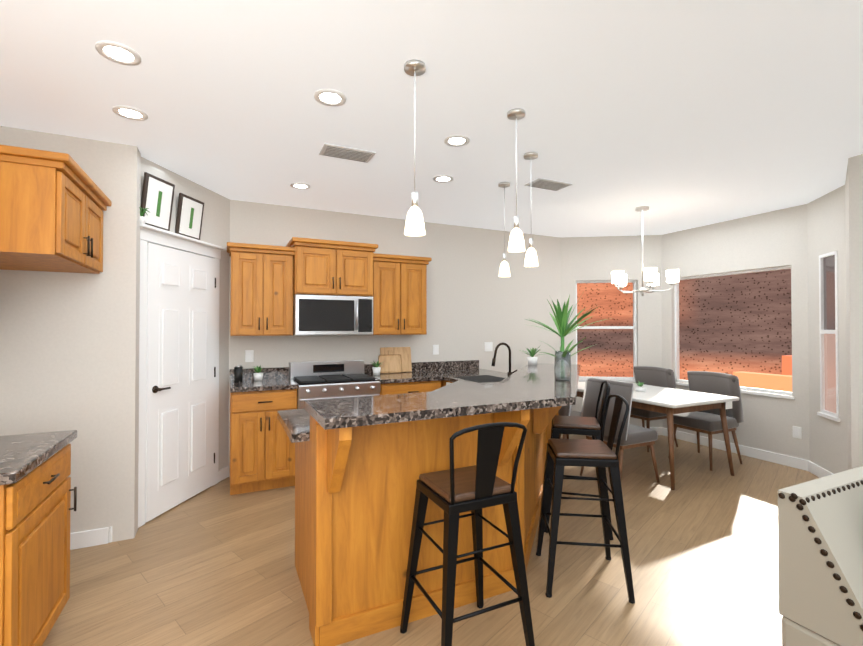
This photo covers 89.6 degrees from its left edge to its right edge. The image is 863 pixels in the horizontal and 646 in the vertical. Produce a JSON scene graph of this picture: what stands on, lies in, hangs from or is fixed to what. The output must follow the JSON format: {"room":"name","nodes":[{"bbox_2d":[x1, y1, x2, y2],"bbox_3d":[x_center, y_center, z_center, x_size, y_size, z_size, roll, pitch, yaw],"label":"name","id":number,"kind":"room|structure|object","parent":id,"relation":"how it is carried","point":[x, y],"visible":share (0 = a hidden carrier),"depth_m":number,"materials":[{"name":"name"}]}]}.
{"room":"dining room and kitchen","nodes":[
{"label":"dining room and kitchen","id":0,"kind":"room"},
{"bbox_2d":[0,126,140,542],"bbox_3d":[-2.460,0.122,2.797,0.950,2.650,0.140,0,-1,-25],"label":"wall","id":1,"kind":"structure","parent":0,"point":[69,351],"depth_m":2.83,"materials":[{"name":"beige paint"}]},
{"bbox_2d":[0,144,111,273],"bbox_3d":[-2.250,-0.573,2.362,0.670,0.490,0.900,0,-1,-25],"label":"upper cabinet","id":2,"kind":"object","parent":1,"relation":"attached to","point":[53,205],"visible":0.98,"depth_m":2.10,"materials":[{"name":"brown wood"}]},
{"bbox_2d":[70,527,108,549],"bbox_3d":[-2.426,1.393,2.712,0.670,0.105,0.016,0,-1,-25],"label":"baseboard","id":3,"kind":"structure","parent":1,"relation":"attached to","point":[89,538],"depth_m":2.81,"materials":[{"name":"white wood"}]},
{"bbox_2d":[140,157,229,469],"bbox_3d":[-2.102,0.130,3.530,0.140,2.650,1.298,0,-1,8],"label":"wall","id":4,"kind":"structure","parent":0,"point":[215,229],"depth_m":4.03,"materials":[{"name":"paint"}]},
{"bbox_2d":[139,172,176,232],"bbox_3d":[-2.054,-0.891,3.199,0.083,0.379,0.383,0,-1,5],"label":"picture frame","id":5,"kind":"object","parent":4,"relation":"attached to","point":[156,206],"depth_m":3.23,"materials":[{"name":"brown"}]},
{"bbox_2d":[109,465,229,542],"bbox_3d":[-2.025,1.402,3.504,0.016,0.105,1.298,0,-1,8],"label":"baseboard","id":6,"kind":"structure","parent":4,"relation":"attached to","point":[223,473],"depth_m":4.02,"materials":[{"name":"white wood"}]},
{"bbox_2d":[138,223,226,527],"bbox_3d":[-1.992,0.380,3.522,0.077,2.150,0.970,0,-1,8],"label":"door","id":7,"kind":"structure","parent":4,"relation":"attached to","point":[178,458],"depth_m":3.43,"materials":[{"name":"white"}]},
{"bbox_2d":[177,193,203,239],"bbox_3d":[-1.998,-0.866,3.595,0.065,0.339,0.281,0,-1,8],"label":"picture frame","id":8,"kind":"object","parent":4,"relation":"attached to","point":[190,210],"depth_m":3.57,"materials":[{"name":"brown"}]},
{"bbox_2d":[228,200,560,464],"bbox_3d":[-0.117,0.148,5.103,4.160,2.650,0.140,0,-1,-25],"label":"wall","id":9,"kind":"structure","parent":0,"point":[475,301],"depth_m":5.16,"materials":[{"name":"paint"}]},
{"bbox_2d":[245,350,253,361],"bbox_3d":[-1.774,0.323,4.232,0.075,0.115,0.009,0,-1,-25],"label":"electrical outlet","id":10,"kind":"object","parent":9,"relation":"attached to","point":[249,355],"visible":1,"depth_m":4.23,"materials":[{"name":"white plastic"}]},
{"bbox_2d":[229,245,294,335],"bbox_3d":[-1.613,-0.275,4.127,0.535,0.789,0.350,0,-1,-25],"label":"upper cabinet","id":11,"kind":"object","parent":9,"relation":"attached to","point":[268,282],"depth_m":3.96,"materials":[{"name":"brown wood"}]},
{"bbox_2d":[287,241,374,296],"bbox_3d":[-1.009,-0.509,4.377,0.756,0.476,0.420,0,-1,-25],"label":"upper cabinet","id":12,"kind":"object","parent":9,"relation":"attached to","point":[321,267],"depth_m":4.17,"materials":[{"name":"brown wood"}]},
{"bbox_2d":[293,294,372,335],"bbox_3d":[-1.000,-0.071,4.354,0.756,0.385,0.457,0,-1,-25],"label":"microwave","id":13,"kind":"object","parent":12,"relation":"attached to","point":[314,315],"visible":0.85,"depth_m":4.16,"materials":[{"name":"silver metal"}]},
{"bbox_2d":[373,257,429,334],"bbox_3d":[-0.398,-0.269,4.703,0.615,0.789,0.350,0,-1,-25],"label":"upper cabinet","id":14,"kind":"object","parent":9,"relation":"attached to","point":[400,299],"depth_m":4.54,"materials":[{"name":"brown wood"}]},
{"bbox_2d":[433,345,438,354],"bbox_3d":[0.051,0.313,5.097,0.075,0.115,0.009,0,-1,-25],"label":"electrical outlet","id":15,"kind":"object","parent":9,"relation":"attached to","point":[435,349],"visible":1,"depth_m":5.09,"materials":[{"name":"white plastic"}]},
{"bbox_2d":[484,342,492,350],"bbox_3d":[0.711,0.296,5.410,0.120,0.115,0.009,0,-1,-25],"label":"light switch","id":16,"kind":"object","parent":9,"relation":"attached to","point":[488,346],"visible":1,"depth_m":5.41,"materials":[{"name":"white plastic"}]},
{"bbox_2d":[42,434,818,645],"bbox_3d":[1.392,1.495,1.741,8.000,0.120,8.400,0,-1,-25],"label":"floor","id":17,"kind":"structure","parent":0,"point":[214,565],"depth_m":2.48,"materials":[{"name":"brown wood"}]},
{"bbox_2d":[0,430,76,645],"bbox_3d":[-1.892,0.974,1.648,0.720,0.920,0.695,0,-1,-25],"label":"base cabinet","id":18,"kind":"object","parent":17,"relation":"on","point":[35,488],"visible":1,"depth_m":1.72,"materials":[{"name":"brown wood"}]},
{"bbox_2d":[229,367,297,494],"bbox_3d":[-1.550,0.950,3.977,0.542,1.020,0.650,0,-1,-25],"label":"base cabinet","id":19,"kind":"object","parent":17,"relation":"on","point":[262,451],"visible":0.88,"depth_m":3.72,"materials":[{"name":"brown wood"}]},
{"bbox_2d":[234,365,242,380],"bbox_3d":[-1.798,0.468,4.048,0.070,0.144,0.070,0,-1,-25],"label":"jar","id":20,"kind":"object","parent":19,"relation":"on","point":[238,372],"visible":1,"depth_m":4.02,"materials":[{"name":"black metal"}]},
{"bbox_2d":[252,365,264,380],"bbox_3d":[-1.639,0.467,4.115,0.122,0.146,0.160,0,-1,-25],"label":"pot","id":21,"kind":"object","parent":19,"relation":"on","point":[258,375],"visible":1,"depth_m":4.08,"materials":[{"name":"white ceramic"}]},
{"bbox_2d":[289,360,380,408],"bbox_3d":[-0.950,0.928,4.237,0.756,1.070,0.676,0,-1,-25],"label":"range","id":22,"kind":"object","parent":17,"relation":"on","point":[314,380],"visible":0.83,"depth_m":4.12,"materials":[{"name":"silver metal"}]},
{"bbox_2d":[364,362,442,394],"bbox_3d":[-0.313,0.957,4.564,0.664,1.020,0.650,0,-1,-25],"label":"base cabinet","id":23,"kind":"object","parent":17,"relation":"on","point":[415,380],"visible":0.21,"depth_m":4.34,"materials":[{"name":"brown wood"}]},
{"bbox_2d":[370,361,381,374],"bbox_3d":[-0.575,0.468,4.587,0.153,0.155,0.163,0,-1,-25],"label":"pot","id":24,"kind":"object","parent":23,"relation":"on","point":[376,369],"visible":1,"depth_m":4.55,"materials":[{"name":"white ceramic"}]},
{"bbox_2d":[378,347,411,372],"bbox_3d":[-0.401,0.408,4.801,0.390,0.279,0.089,0,-1,-25],"label":"cutting boards","id":25,"kind":"object","parent":23,"relation":"on","point":[394,359],"visible":0.94,"depth_m":4.79,"materials":[{"name":"beige wood"}]},
{"bbox_2d":[277,342,580,645],"bbox_3d":[0.154,0.819,3.523,2.742,1.271,2.927,0,-1,-25],"label":"peninsula bar","id":26,"kind":"object","parent":17,"relation":"on","point":[362,463],"visible":0.88,"depth_m":2.09,"materials":[{"name":"brown wood"}]},
{"bbox_2d":[520,346,546,364],"bbox_3d":[0.937,0.297,4.091,0.244,0.186,0.232,0,-1,-25],"label":"potted plant","id":27,"kind":"object","parent":26,"relation":"on","point":[532,360],"visible":1,"depth_m":4.06,"materials":[{"name":"white"}]},
{"bbox_2d":[526,295,610,380],"bbox_3d":[0.888,0.086,2.893,0.535,0.582,0.664,0,-1,-25],"label":"vase","id":28,"kind":"object","parent":26,"relation":"on","point":[562,365],"visible":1,"depth_m":2.84,"materials":[{"name":"clear glass"}]},
{"bbox_2d":[400,422,534,645],"bbox_3d":[0.148,0.921,1.933,0.453,1.036,0.453,0,-1,-25],"label":"bar stool","id":29,"kind":"object","parent":17,"relation":"on","point":[452,493],"visible":1,"depth_m":1.83,"materials":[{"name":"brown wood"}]},
{"bbox_2d":[558,405,580,438],"bbox_3d":[1.438,1.000,4.712,0.549,0.942,0.532,0,-1,-25],"label":"dining chair","id":30,"kind":"object","parent":17,"relation":"on","point":[565,411],"visible":0.06,"depth_m":4.44,"materials":[{"name":"grey fabric"}]},
{"bbox_2d":[544,380,612,539],"bbox_3d":[1.051,0.935,3.168,0.453,1.036,0.453,0,-1,15],"label":"bar stool","id":31,"kind":"object","parent":17,"relation":"on","point":[579,425],"visible":0.56,"depth_m":3.03,"materials":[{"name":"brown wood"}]},
{"bbox_2d":[536,394,634,603],"bbox_3d":[0.851,0.927,2.481,0.453,1.036,0.453,0,-1,7],"label":"bar stool","id":32,"kind":"object","parent":17,"relation":"on","point":[599,455],"visible":1,"depth_m":2.33,"materials":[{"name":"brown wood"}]},
{"bbox_2d":[580,378,659,482],"bbox_3d":[1.742,0.993,4.071,0.549,0.942,0.532,0,-1,-25],"label":"dining chair","id":33,"kind":"object","parent":17,"relation":"on","point":[633,436],"visible":0.75,"depth_m":3.90,"materials":[{"name":"grey fabric"}]},
{"bbox_2d":[559,380,738,489],"bbox_3d":[2.188,1.092,4.644,0.950,0.754,1.554,0,-1,-25],"label":"dining table","id":34,"kind":"object","parent":17,"relation":"on","point":[669,402],"visible":0.58,"depth_m":4.09,"materials":[{"name":"white"}]},
{"bbox_2d":[634,381,645,391],"bbox_3d":[2.171,0.658,4.540,0.138,0.109,0.135,0,-1,-25],"label":"decor","id":35,"kind":"object","parent":34,"relation":"on","point":[640,387],"visible":1,"depth_m":4.51,"materials":[{"name":"white ceramic"}]},
{"bbox_2d":[630,366,677,451],"bbox_3d":[2.610,1.006,5.268,0.549,0.942,0.532,0,-1,-25],"label":"dining chair","id":36,"kind":"object","parent":17,"relation":"on","point":[656,376],"visible":0.54,"depth_m":5.17,"materials":[{"name":"grey fabric"}]},
{"bbox_2d":[668,371,743,470],"bbox_3d":[2.914,0.999,4.626,0.549,0.942,0.532,0,-1,-25],"label":"dining chair","id":37,"kind":"object","parent":17,"relation":"on","point":[708,422],"visible":0.83,"depth_m":4.53,"materials":[{"name":"grey fabric"}]},
{"bbox_2d":[778,466,862,645],"bbox_3d":[2.371,0.978,1.497,2.166,0.907,0.990,0,-1,-25],"label":"sofa","id":38,"kind":"object","parent":17,"relation":"on","point":[820,551],"visible":1,"depth_m":1.42,"materials":[{"name":"beige fabric"}]},
{"bbox_2d":[0,0,862,236],"bbox_3d":[1.392,-1.275,1.772,8.000,0.120,8.400,0,-1,-25],"label":"ceiling","id":39,"kind":"structure","parent":0,"point":[676,115],"depth_m":2.35,"materials":[{"name":"white paint"}]},
{"bbox_2d":[95,41,140,65],"bbox_3d":[-1.404,-1.209,1.951,0.170,0.008,0.170,0,-1,-25],"label":"recessed light","id":40,"kind":"object","parent":39,"relation":"in","point":[119,53],"visible":1,"depth_m":1.94,"materials":[{"name":"white"}]},
{"bbox_2d":[112,105,147,120],"bbox_3d":[-1.728,-1.203,2.495,0.170,0.008,0.170,0,-1,-25],"label":"recessed light","id":41,"kind":"object","parent":39,"relation":"in","point":[130,113],"visible":1,"depth_m":2.49,"materials":[{"name":"white glass"}]},
{"bbox_2d":[290,182,309,188],"bbox_3d":[-1.138,-1.188,3.771,0.170,0.008,0.170,0,-1,-25],"label":"recessed light","id":42,"kind":"object","parent":39,"relation":"in","point":[297,185],"visible":1,"depth_m":3.76,"materials":[{"name":"white"}]},
{"bbox_2d":[314,89,345,105],"bbox_3d":[-0.542,-1.205,2.327,0.170,0.008,0.170,0,-1,-25],"label":"recessed light","id":43,"kind":"object","parent":39,"relation":"in","point":[329,97],"visible":1,"depth_m":2.32,"materials":[{"name":"white"}]},
{"bbox_2d":[319,143,375,162],"bbox_3d":[-0.594,-1.194,3.066,0.360,0.014,0.200,0,-1,-25],"label":"ceiling vent","id":44,"kind":"object","parent":39,"relation":"in","point":[346,153],"visible":0.98,"depth_m":3.05,"materials":[{"name":"white metal"}]},
{"bbox_2d":[404,59,425,235],"bbox_3d":[-0.078,-0.814,2.044,0.104,0.795,0.104,0,-1,-25],"label":"pendant light","id":45,"kind":"object","parent":39,"relation":"hanging from","point":[414,225],"visible":1,"depth_m":2.03,"materials":[{"name":"white glass"}]},
{"bbox_2d":[433,175,452,182],"bbox_3d":[0.097,-1.190,3.592,0.170,0.008,0.170,0,-1,-25],"label":"recessed light","id":46,"kind":"object","parent":39,"relation":"in","point":[443,178],"visible":1,"depth_m":3.58,"materials":[{"name":"white"}]},
{"bbox_2d":[444,135,469,146],"bbox_3d":[0.167,-1.199,2.862,0.170,0.008,0.170,0,-1,-25],"label":"recessed light","id":47,"kind":"object","parent":39,"relation":"in","point":[457,140],"visible":1,"depth_m":2.86,"materials":[{"name":"white glass"}]},
{"bbox_2d":[498,182,509,276],"bbox_3d":[0.624,-0.795,3.716,0.104,0.795,0.104,0,-1,-25],"label":"pendant light","id":48,"kind":"object","parent":39,"relation":"hanging from","point":[504,270],"visible":1,"depth_m":3.69,"materials":[{"name":"white glass"}]},
{"bbox_2d":[507,108,524,251],"bbox_3d":[0.486,-0.809,2.489,0.104,0.795,0.104,0,-1,-25],"label":"pendant light","id":49,"kind":"object","parent":39,"relation":"hanging from","point":[516,242],"visible":1,"depth_m":2.46,"materials":[{"name":"white glass"}]},
{"bbox_2d":[524,152,537,266],"bbox_3d":[0.709,-0.803,3.092,0.104,0.795,0.104,0,-1,-25],"label":"pendant light","id":50,"kind":"object","parent":39,"relation":"hanging from","point":[531,259],"visible":1,"depth_m":3.06,"materials":[{"name":"white glass"}]},
{"bbox_2d":[524,178,572,190],"bbox_3d":[1.004,-1.186,3.734,0.360,0.014,0.200,0,-1,-25],"label":"ceiling vent","id":51,"kind":"object","parent":39,"relation":"in","point":[546,184],"visible":1,"depth_m":3.71,"materials":[{"name":"white metal"}]},
{"bbox_2d":[611,206,679,295],"bbox_3d":[2.155,-0.729,4.479,0.634,0.910,0.611,0,-1,-25],"label":"chandelier","id":52,"kind":"object","parent":39,"relation":"hanging from","point":[651,277],"visible":1,"depth_m":4.38,"materials":[{"name":"silver metal"}]},
{"bbox_2d":[561,235,661,426],"bbox_3d":[2.417,0.157,5.904,1.355,2.650,0.140,0,-1,7],"label":"wall","id":53,"kind":"structure","parent":0,"point":[600,258],"depth_m":5.82,"materials":[{"name":"paint"}]},
{"bbox_2d":[576,280,636,382],"bbox_3d":[2.362,0.106,5.887,0.840,1.370,0.130,0,-1,7],"label":"bay window","id":54,"kind":"structure","parent":53,"relation":"in","point":[584,378],"depth_m":5.88,"materials":[{"name":"white"}]},
{"bbox_2d":[645,427,661,434],"bbox_3d":[2.407,1.428,5.812,1.295,0.105,0.016,0,-1,7],"label":"baseboard","id":55,"kind":"structure","parent":53,"relation":"attached to","point":[658,430],"depth_m":5.73,"materials":[{"name":"white wood"}]},
{"bbox_2d":[661,204,809,460],"bbox_3d":[3.457,0.147,5.059,0.140,2.650,1.660,0,-1,-25],"label":"wall","id":56,"kind":"structure","parent":0,"point":[775,238],"depth_m":4.68,"materials":[{"name":"paint"}]},
{"bbox_2d":[674,266,794,399],"bbox_3d":[3.434,0.097,5.049,0.130,1.370,1.360,0,-1,-25],"label":"bay window","id":57,"kind":"structure","parent":56,"relation":"in","point":[677,359],"depth_m":5.22,"materials":[{"name":"white"}]},
{"bbox_2d":[662,427,808,470],"bbox_3d":[3.386,1.419,5.011,0.016,0.105,1.600,0,-1,-25],"label":"baseboard","id":58,"kind":"structure","parent":56,"relation":"attached to","point":[789,461],"depth_m":4.76,"materials":[{"name":"white wood"}]},
{"bbox_2d":[793,426,801,438],"bbox_3d":[3.689,1.105,4.383,0.009,0.115,0.075,0,-1,-25],"label":"electrical outlet","id":59,"kind":"object","parent":56,"relation":"attached to","point":[797,432],"visible":1,"depth_m":4.38,"materials":[{"name":"white plastic"}]},
{"bbox_2d":[807,185,847,473],"bbox_3d":[3.714,0.135,3.995,0.140,2.650,0.669,0,-1,17],"label":"wall","id":60,"kind":"structure","parent":0,"point":[828,444],"depth_m":4.01,"materials":[{"name":"paint"}]},
{"bbox_2d":[808,461,832,477],"bbox_3d":[3.639,1.408,4.003,0.016,0.105,0.609,0,-1,17],"label":"baseboard","id":61,"kind":"structure","parent":60,"relation":"attached to","point":[817,470],"depth_m":4.13,"materials":[{"name":"white wood"}]},
{"bbox_2d":[817,251,839,421],"bbox_3d":[3.646,0.115,3.969,0.065,1.510,0.320,0,-1,17],"label":"bay window","id":62,"kind":"structure","parent":60,"relation":"in","point":[828,326],"depth_m":4.00,"materials":[{"name":"white"}]},
{"bbox_2d":[845,164,851,469],"bbox_3d":[3.344,0.128,3.385,0.140,2.650,0.789,-1,-1,42],"label":"wall","id":63,"kind":"structure","parent":0,"point":[848,319],"depth_m":3.40,"materials":[{"name":"paint"}]},
{"bbox_2d":[848,154,862,468],"bbox_3d":[4.052,0.103,1.142,0.140,2.650,4.490,0,-1,-25],"label":"wall","id":64,"kind":"structure","parent":0,"point":[855,171],"depth_m":3.11,"materials":[{"name":"paint"}]},
{"label":"outside","id":65,"kind":"structure","parent":0,"visible":0},
{"bbox_2d":[577,269,791,379],"bbox_3d":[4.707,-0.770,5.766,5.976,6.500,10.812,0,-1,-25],"label":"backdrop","id":66,"kind":"structure","parent":65,"point":[729,324],"depth_m":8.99,"materials":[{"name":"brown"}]},
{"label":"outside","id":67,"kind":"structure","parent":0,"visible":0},
{"bbox_2d":[733,355,791,391],"bbox_3d":[5.016,1.196,4.956,0.500,1.550,2.700,0,-1,-25],"label":"wall","id":68,"kind":"structure","parent":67,"point":[782,382],"depth_m":5.68,"materials":[{"name":"brown paint"}]}
]}

